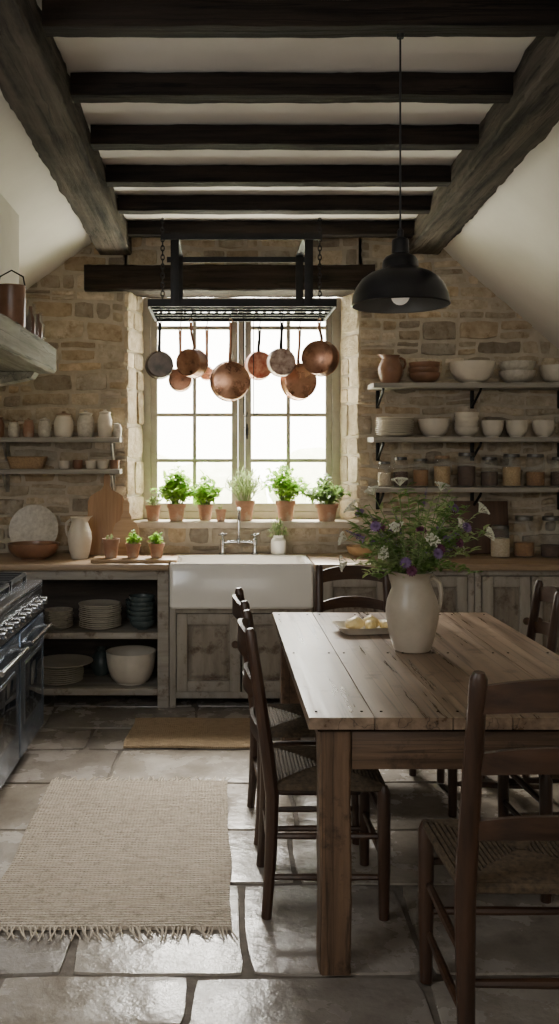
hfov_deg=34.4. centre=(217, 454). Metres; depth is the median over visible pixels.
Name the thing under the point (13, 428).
storage jar
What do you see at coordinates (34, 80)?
ceiling beam
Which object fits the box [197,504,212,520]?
pot
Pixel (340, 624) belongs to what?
serving dish
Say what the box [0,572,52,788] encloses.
range cooker
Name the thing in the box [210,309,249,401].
copper pan
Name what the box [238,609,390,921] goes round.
dining chair
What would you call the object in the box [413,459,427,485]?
glass jar
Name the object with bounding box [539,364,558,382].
serving bowl
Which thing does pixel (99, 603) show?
plate
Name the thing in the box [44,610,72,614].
plate
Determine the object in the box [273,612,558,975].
dining table
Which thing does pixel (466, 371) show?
serving bowl
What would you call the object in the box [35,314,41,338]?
glass bottle
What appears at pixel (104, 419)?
storage jar
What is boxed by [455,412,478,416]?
bowl
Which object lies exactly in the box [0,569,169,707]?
open unit
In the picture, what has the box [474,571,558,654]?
base cabinet
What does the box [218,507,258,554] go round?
bridge faucet
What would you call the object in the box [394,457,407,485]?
glass jar
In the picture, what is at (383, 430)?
plate
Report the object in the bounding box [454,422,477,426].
bowl
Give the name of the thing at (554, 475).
glass jar
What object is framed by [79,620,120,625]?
plate
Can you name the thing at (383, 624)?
chunk
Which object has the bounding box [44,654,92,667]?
platter
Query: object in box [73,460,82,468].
cup
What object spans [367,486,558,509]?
wall shelf
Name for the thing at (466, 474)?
glass jar
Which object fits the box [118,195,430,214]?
ceiling beam
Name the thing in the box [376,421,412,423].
plate
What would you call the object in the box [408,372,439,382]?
bowl
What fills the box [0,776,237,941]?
area rug
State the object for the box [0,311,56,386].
mantel shelf
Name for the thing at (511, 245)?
ceiling
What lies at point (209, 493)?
potted herb
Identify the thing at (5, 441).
wall shelf
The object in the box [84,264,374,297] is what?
wooden beam
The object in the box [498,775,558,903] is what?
dining chair
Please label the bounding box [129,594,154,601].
bowl
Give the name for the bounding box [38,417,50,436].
storage jar
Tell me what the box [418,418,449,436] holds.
bowl
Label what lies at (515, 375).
bowl
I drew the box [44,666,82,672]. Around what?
plate
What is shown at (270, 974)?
floor
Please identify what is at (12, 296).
metal pot
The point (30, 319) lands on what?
glass bottle
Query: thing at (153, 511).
pot
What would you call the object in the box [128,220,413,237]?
ceiling beam
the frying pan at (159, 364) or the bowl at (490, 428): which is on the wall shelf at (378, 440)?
the bowl at (490, 428)
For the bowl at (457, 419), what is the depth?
6.02 m
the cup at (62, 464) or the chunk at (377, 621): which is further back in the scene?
the cup at (62, 464)
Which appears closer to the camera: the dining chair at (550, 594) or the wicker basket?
the dining chair at (550, 594)
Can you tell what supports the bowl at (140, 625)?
on the open unit
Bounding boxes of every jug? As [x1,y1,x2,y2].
[65,516,91,558]
[377,354,406,382]
[382,568,443,652]
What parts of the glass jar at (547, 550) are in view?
lid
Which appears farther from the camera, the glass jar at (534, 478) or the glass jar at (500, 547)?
the glass jar at (534, 478)
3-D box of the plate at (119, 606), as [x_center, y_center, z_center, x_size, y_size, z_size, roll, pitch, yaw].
[-0.756,0.988,5.799,0.270,0.022,0.270,0,0,-25]
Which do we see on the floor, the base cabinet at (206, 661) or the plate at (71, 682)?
the base cabinet at (206, 661)
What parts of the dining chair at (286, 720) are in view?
post, post, seat, leg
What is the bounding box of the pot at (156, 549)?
[149,543,164,557]
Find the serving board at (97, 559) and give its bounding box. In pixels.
[91,556,178,562]
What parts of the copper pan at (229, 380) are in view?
handle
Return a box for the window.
[143,298,340,518]
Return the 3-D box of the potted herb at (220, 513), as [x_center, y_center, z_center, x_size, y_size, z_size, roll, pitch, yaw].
[0.020,0.405,6.250,0.078,0.112,0.078,0,0,0]
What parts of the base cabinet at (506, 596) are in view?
door, panel, knob, door, panel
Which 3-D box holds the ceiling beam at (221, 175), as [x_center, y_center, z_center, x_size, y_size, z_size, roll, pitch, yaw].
[0.337,-1.509,4.870,1.874,0.100,0.101,0,0,0]
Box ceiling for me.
[0,0,558,348]
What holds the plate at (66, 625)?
on the plate at (55, 628)
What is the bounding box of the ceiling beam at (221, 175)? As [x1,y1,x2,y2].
[106,164,451,187]
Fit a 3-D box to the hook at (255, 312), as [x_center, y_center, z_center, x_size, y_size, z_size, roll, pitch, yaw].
[0.226,-0.554,5.440,0.028,0.645,0.005,0,0,0]
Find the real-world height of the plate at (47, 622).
0.022 m
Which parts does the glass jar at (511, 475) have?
lid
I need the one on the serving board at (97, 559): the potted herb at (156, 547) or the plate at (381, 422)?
the potted herb at (156, 547)
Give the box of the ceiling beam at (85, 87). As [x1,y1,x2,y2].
[70,72,513,103]
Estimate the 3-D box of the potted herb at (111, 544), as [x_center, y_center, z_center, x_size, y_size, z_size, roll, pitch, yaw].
[-0.680,0.575,5.720,0.112,0.152,0.112,0,0,0]
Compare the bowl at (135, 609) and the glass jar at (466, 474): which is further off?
the glass jar at (466, 474)
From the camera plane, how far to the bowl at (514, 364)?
5.99 m
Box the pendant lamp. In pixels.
[351,33,450,312]
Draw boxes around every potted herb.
[102,534,119,557]
[125,530,141,557]
[145,491,163,520]
[148,532,164,557]
[150,466,200,521]
[191,469,224,520]
[215,505,225,521]
[225,466,262,520]
[261,461,311,520]
[300,474,351,521]
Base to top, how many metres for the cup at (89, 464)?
0.055 m
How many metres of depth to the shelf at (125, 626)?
5.77 m
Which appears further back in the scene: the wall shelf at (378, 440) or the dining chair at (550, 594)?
the wall shelf at (378, 440)
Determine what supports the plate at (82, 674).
on the plate at (82, 676)
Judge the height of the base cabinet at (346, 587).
0.862 m
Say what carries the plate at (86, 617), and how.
on the plate at (120, 615)
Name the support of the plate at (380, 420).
on the plate at (381, 422)
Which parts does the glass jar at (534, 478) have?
lid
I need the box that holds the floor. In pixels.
[0,689,558,1023]
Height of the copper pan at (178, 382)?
0.472 m
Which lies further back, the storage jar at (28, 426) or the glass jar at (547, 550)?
the storage jar at (28, 426)
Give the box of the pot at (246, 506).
[235,500,254,520]
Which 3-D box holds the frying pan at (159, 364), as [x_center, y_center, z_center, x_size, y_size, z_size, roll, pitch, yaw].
[-0.345,-0.660,5.332,0.171,0.421,0.065,0,0,-9]
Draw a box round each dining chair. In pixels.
[232,587,358,845]
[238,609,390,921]
[315,565,415,775]
[418,670,558,1023]
[437,580,558,817]
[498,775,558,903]
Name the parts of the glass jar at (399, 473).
lid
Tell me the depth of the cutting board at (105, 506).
6.08 m
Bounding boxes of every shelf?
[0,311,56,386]
[0,437,121,460]
[0,469,121,491]
[44,617,157,631]
[44,668,157,687]
[367,383,558,408]
[367,437,558,460]
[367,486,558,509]
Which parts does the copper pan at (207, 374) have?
handle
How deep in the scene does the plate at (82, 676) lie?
5.73 m
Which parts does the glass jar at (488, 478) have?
lid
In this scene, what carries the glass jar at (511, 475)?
on the wall shelf at (464, 489)
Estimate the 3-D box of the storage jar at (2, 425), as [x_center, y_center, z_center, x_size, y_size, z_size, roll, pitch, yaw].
[-1.500,-0.197,6.130,0.090,0.152,0.090,0,0,0]
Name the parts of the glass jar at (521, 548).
lid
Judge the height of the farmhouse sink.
0.280 m
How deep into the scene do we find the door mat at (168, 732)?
5.05 m
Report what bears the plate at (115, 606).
on the plate at (119, 606)
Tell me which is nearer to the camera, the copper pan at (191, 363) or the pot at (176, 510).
the copper pan at (191, 363)
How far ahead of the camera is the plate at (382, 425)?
5.98 m
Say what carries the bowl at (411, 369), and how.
on the bowl at (417, 377)
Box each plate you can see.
[9,505,57,541]
[44,607,72,612]
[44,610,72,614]
[44,614,72,618]
[44,616,72,620]
[44,666,80,670]
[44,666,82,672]
[44,667,83,674]
[44,669,83,676]
[44,671,83,678]
[44,674,82,680]
[44,676,82,682]
[44,677,82,684]
[45,612,73,616]
[45,618,73,622]
[45,620,72,624]
[45,622,72,626]
[51,624,72,629]
[78,599,120,607]
[79,603,120,609]
[79,606,121,611]
[79,608,120,613]
[79,612,120,617]
[79,613,120,619]
[79,615,120,621]
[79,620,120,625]
[79,621,120,627]
[79,623,120,629]
[80,609,121,615]
[80,617,121,623]
[375,429,412,431]
[376,417,412,419]
[376,419,412,421]
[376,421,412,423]
[376,423,413,425]
[376,425,412,427]
[376,427,412,429]
[376,431,412,433]
[376,433,412,436]
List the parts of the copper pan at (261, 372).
handle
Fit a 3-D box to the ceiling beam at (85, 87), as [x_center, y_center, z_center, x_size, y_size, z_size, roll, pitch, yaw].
[0.311,-1.510,3.700,1.822,0.098,0.101,0,0,0]
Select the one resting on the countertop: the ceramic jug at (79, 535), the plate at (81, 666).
the ceramic jug at (79, 535)
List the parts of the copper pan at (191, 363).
handle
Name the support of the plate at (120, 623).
on the open unit
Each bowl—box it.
[7,541,58,559]
[106,645,155,685]
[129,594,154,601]
[129,599,154,606]
[129,604,154,611]
[129,609,154,616]
[129,614,154,620]
[129,618,154,629]
[346,545,376,557]
[408,367,439,372]
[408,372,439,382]
[409,361,440,366]
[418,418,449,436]
[449,360,495,382]
[454,417,478,421]
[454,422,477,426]
[454,427,478,436]
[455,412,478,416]
[481,420,503,436]
[498,369,535,382]
[499,360,535,369]
[505,420,528,436]
[532,420,554,436]
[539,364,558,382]
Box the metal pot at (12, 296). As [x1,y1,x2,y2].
[0,270,25,326]
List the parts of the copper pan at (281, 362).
handle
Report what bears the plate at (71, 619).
on the plate at (47, 622)
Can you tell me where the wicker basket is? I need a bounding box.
[6,456,47,468]
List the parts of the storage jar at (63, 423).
lid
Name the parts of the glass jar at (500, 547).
lid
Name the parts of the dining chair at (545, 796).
leg, leg, seat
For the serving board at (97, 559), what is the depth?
5.62 m
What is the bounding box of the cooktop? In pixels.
[0,580,42,617]
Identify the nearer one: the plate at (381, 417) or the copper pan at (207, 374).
the copper pan at (207, 374)
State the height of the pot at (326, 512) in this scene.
0.120 m
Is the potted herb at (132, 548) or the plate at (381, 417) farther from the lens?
the plate at (381, 417)
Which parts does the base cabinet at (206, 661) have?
door, panel, knob, door, panel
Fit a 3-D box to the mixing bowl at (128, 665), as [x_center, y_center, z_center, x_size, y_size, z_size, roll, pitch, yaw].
[-0.560,1.361,5.800,0.324,0.202,0.324,0,0,0]
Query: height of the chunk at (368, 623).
0.054 m
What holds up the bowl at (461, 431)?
on the wall shelf at (378, 440)
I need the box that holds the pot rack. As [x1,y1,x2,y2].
[148,217,336,321]
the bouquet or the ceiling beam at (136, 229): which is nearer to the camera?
the bouquet
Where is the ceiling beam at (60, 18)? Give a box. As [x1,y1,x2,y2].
[42,0,558,37]
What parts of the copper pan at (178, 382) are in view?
handle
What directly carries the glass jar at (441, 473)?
on the wall shelf at (464, 489)
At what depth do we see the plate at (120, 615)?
5.71 m
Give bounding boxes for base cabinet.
[170,608,312,707]
[313,570,391,612]
[431,571,473,612]
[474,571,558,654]
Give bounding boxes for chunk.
[346,616,363,628]
[364,615,379,626]
[364,618,375,628]
[380,619,387,627]
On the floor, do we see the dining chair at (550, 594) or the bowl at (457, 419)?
the dining chair at (550, 594)
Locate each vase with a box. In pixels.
[91,646,108,675]
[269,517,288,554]
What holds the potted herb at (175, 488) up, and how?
on the window sill
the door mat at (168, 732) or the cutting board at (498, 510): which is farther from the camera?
the cutting board at (498, 510)
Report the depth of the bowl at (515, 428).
6.03 m
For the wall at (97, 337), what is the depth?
6.23 m
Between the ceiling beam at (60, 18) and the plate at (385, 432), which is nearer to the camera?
the ceiling beam at (60, 18)
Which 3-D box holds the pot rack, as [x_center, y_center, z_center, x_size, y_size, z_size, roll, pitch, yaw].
[0.140,-1.147,5.500,1.094,0.578,0.616,0,0,0]
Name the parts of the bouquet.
flower stem, flower stem, flower stem, flower stem, flower stem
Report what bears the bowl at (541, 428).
on the wall shelf at (378, 440)
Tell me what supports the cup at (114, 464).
on the wall shelf at (6, 478)
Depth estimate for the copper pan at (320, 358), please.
5.29 m
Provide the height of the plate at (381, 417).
0.022 m
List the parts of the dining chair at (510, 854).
leg, post, seat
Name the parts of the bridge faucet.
spout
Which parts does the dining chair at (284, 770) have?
post, post, seat, leg, leg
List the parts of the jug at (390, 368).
handle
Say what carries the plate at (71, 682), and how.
on the open unit
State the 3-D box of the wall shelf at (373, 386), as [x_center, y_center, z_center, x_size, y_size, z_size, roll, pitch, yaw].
[1.790,-0.400,6.085,1.520,0.161,0.253,0,0,0]
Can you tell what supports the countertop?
on the open unit
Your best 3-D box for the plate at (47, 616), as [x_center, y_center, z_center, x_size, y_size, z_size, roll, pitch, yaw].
[-1.024,1.038,5.784,0.180,0.022,0.180,0,0,28]
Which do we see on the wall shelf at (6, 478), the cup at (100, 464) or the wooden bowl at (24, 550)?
the cup at (100, 464)
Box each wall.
[0,193,18,283]
[0,238,558,552]
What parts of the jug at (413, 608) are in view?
handle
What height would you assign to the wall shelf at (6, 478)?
0.161 m
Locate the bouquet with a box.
[338,477,494,579]
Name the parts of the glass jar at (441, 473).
lid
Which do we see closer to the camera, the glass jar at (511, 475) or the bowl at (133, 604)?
the bowl at (133, 604)
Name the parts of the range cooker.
knob, trim, oven door, knob, handle, knob, knob, control panel, knob, oven door, trim, knob, handle, knob, knob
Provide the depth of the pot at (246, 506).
6.28 m
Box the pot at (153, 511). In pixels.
[145,505,160,520]
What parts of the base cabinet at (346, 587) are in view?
door, panel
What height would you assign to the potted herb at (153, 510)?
0.207 m
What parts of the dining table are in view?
leg, leg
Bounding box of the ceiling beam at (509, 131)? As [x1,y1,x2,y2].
[408,30,558,253]
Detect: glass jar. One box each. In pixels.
[378,461,390,485]
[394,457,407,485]
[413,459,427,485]
[434,456,449,485]
[458,453,474,485]
[481,457,497,485]
[491,525,509,556]
[503,454,520,485]
[514,515,533,555]
[526,454,544,485]
[541,516,558,556]
[551,457,558,485]
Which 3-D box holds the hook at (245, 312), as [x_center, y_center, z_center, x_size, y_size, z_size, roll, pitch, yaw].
[0.166,-0.554,5.440,0.028,0.645,0.005,0,0,0]
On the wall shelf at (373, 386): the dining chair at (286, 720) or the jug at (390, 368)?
the jug at (390, 368)
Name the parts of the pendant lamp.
cord, bulb, lamp shade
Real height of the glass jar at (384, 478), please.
0.170 m
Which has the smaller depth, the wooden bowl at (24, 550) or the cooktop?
the cooktop
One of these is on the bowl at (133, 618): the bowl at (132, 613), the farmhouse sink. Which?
the bowl at (132, 613)
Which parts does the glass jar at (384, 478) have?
lid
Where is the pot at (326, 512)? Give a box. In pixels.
[315,503,338,521]
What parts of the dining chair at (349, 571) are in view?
post, post, leg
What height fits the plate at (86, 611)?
0.022 m
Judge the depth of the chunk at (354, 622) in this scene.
4.00 m
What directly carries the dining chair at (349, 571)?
on the floor
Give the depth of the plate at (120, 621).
5.72 m
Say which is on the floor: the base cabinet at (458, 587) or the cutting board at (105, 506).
the base cabinet at (458, 587)
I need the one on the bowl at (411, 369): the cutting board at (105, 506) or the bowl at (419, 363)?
the bowl at (419, 363)
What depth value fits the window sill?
6.19 m
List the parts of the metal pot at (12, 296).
handle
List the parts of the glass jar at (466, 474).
lid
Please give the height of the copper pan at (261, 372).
0.398 m
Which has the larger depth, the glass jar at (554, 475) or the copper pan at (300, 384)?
the glass jar at (554, 475)
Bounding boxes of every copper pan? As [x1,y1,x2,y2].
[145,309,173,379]
[168,320,191,391]
[176,309,207,378]
[201,318,212,380]
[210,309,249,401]
[244,318,270,379]
[266,309,295,376]
[280,318,316,400]
[301,310,338,376]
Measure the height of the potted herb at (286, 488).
0.421 m
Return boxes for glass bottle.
[26,306,34,334]
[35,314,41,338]
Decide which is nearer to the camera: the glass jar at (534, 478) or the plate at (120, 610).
the plate at (120, 610)
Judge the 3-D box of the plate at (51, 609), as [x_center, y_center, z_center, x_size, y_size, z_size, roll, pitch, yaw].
[-1.022,1.000,5.778,0.180,0.022,0.180,0,0,-10]
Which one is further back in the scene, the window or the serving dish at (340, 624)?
the window
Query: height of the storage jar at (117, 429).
0.101 m
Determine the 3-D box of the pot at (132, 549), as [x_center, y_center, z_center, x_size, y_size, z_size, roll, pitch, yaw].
[-0.540,0.606,5.720,0.102,0.090,0.102,0,0,0]
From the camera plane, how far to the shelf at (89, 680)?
5.76 m
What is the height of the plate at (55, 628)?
0.022 m
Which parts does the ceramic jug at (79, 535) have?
handle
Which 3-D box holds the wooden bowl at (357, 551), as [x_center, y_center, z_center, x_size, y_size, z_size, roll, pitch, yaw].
[0.950,0.638,5.950,0.204,0.072,0.204,0,0,0]
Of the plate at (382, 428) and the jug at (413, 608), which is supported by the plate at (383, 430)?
the plate at (382, 428)
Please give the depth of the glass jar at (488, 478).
6.04 m
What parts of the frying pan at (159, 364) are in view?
handle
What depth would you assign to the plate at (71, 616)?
5.72 m
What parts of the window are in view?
handle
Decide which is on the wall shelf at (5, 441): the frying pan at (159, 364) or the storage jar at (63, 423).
the storage jar at (63, 423)
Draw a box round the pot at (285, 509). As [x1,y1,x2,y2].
[275,500,295,520]
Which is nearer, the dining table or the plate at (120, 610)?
the dining table
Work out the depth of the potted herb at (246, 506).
6.30 m
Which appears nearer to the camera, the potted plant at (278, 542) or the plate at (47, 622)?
the plate at (47, 622)
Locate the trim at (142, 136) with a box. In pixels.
[90,124,479,150]
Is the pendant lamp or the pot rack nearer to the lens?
the pendant lamp
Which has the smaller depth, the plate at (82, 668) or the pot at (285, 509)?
the plate at (82, 668)
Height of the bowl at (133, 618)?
0.062 m
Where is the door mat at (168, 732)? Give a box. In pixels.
[123,717,249,748]
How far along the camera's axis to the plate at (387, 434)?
6.00 m
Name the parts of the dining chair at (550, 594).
leg, leg, post, post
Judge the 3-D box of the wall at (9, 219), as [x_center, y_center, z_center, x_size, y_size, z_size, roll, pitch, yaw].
[-1.433,-0.951,4.115,0.685,0.721,1.630,0,0,0]
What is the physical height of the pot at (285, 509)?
0.140 m
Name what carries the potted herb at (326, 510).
on the window sill
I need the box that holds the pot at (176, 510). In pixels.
[167,503,185,521]
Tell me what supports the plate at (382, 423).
on the plate at (382, 425)
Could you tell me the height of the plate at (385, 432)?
0.022 m
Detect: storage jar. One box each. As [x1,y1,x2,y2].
[0,417,4,436]
[8,419,19,436]
[23,418,33,436]
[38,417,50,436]
[54,411,73,436]
[77,411,93,436]
[98,409,111,436]
[113,422,121,436]
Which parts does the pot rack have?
chain, rail, frame, chain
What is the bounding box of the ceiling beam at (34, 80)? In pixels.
[0,0,131,255]
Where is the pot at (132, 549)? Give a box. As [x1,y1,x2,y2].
[125,543,140,557]
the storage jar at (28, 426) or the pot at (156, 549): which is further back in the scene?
the storage jar at (28, 426)
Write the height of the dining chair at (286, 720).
0.988 m
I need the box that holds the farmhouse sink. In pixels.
[169,555,313,608]
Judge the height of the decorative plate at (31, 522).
0.328 m
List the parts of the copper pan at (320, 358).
handle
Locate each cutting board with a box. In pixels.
[88,474,123,554]
[113,500,138,555]
[449,501,508,553]
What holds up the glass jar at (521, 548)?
on the countertop
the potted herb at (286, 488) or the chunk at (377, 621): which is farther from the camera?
the potted herb at (286, 488)
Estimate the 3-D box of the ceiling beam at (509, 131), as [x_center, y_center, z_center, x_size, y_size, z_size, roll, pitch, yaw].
[1.252,-1.470,2.310,0.244,0.191,7.828,0,0,3]
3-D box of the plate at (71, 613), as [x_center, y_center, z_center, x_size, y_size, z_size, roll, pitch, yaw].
[-1.019,1.026,5.781,0.180,0.022,0.180,0,0,36]
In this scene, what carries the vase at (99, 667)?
on the open unit
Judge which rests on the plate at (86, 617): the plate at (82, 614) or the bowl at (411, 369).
the plate at (82, 614)
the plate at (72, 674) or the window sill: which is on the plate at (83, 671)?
the plate at (72, 674)
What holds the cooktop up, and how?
in the range cooker
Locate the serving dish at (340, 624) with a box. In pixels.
[332,619,388,634]
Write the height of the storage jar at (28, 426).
0.131 m
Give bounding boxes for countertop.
[0,553,558,570]
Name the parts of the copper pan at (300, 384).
handle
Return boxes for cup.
[59,461,69,468]
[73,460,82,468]
[85,461,96,468]
[97,461,107,468]
[109,460,119,468]
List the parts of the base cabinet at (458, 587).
panel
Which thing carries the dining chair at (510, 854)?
on the floor
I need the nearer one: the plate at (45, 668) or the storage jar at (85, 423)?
the plate at (45, 668)
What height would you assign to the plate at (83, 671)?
0.022 m
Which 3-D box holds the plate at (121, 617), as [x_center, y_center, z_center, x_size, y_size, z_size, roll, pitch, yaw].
[-0.756,1.063,5.804,0.270,0.022,0.270,0,0,-19]
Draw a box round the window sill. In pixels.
[134,519,362,527]
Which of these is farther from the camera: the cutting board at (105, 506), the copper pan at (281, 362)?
the cutting board at (105, 506)
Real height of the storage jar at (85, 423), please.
0.182 m
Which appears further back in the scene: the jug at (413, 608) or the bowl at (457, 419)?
the bowl at (457, 419)
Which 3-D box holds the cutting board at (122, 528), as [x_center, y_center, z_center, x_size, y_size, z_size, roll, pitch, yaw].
[-0.615,0.489,6.024,0.170,0.369,0.066,0,0,0]

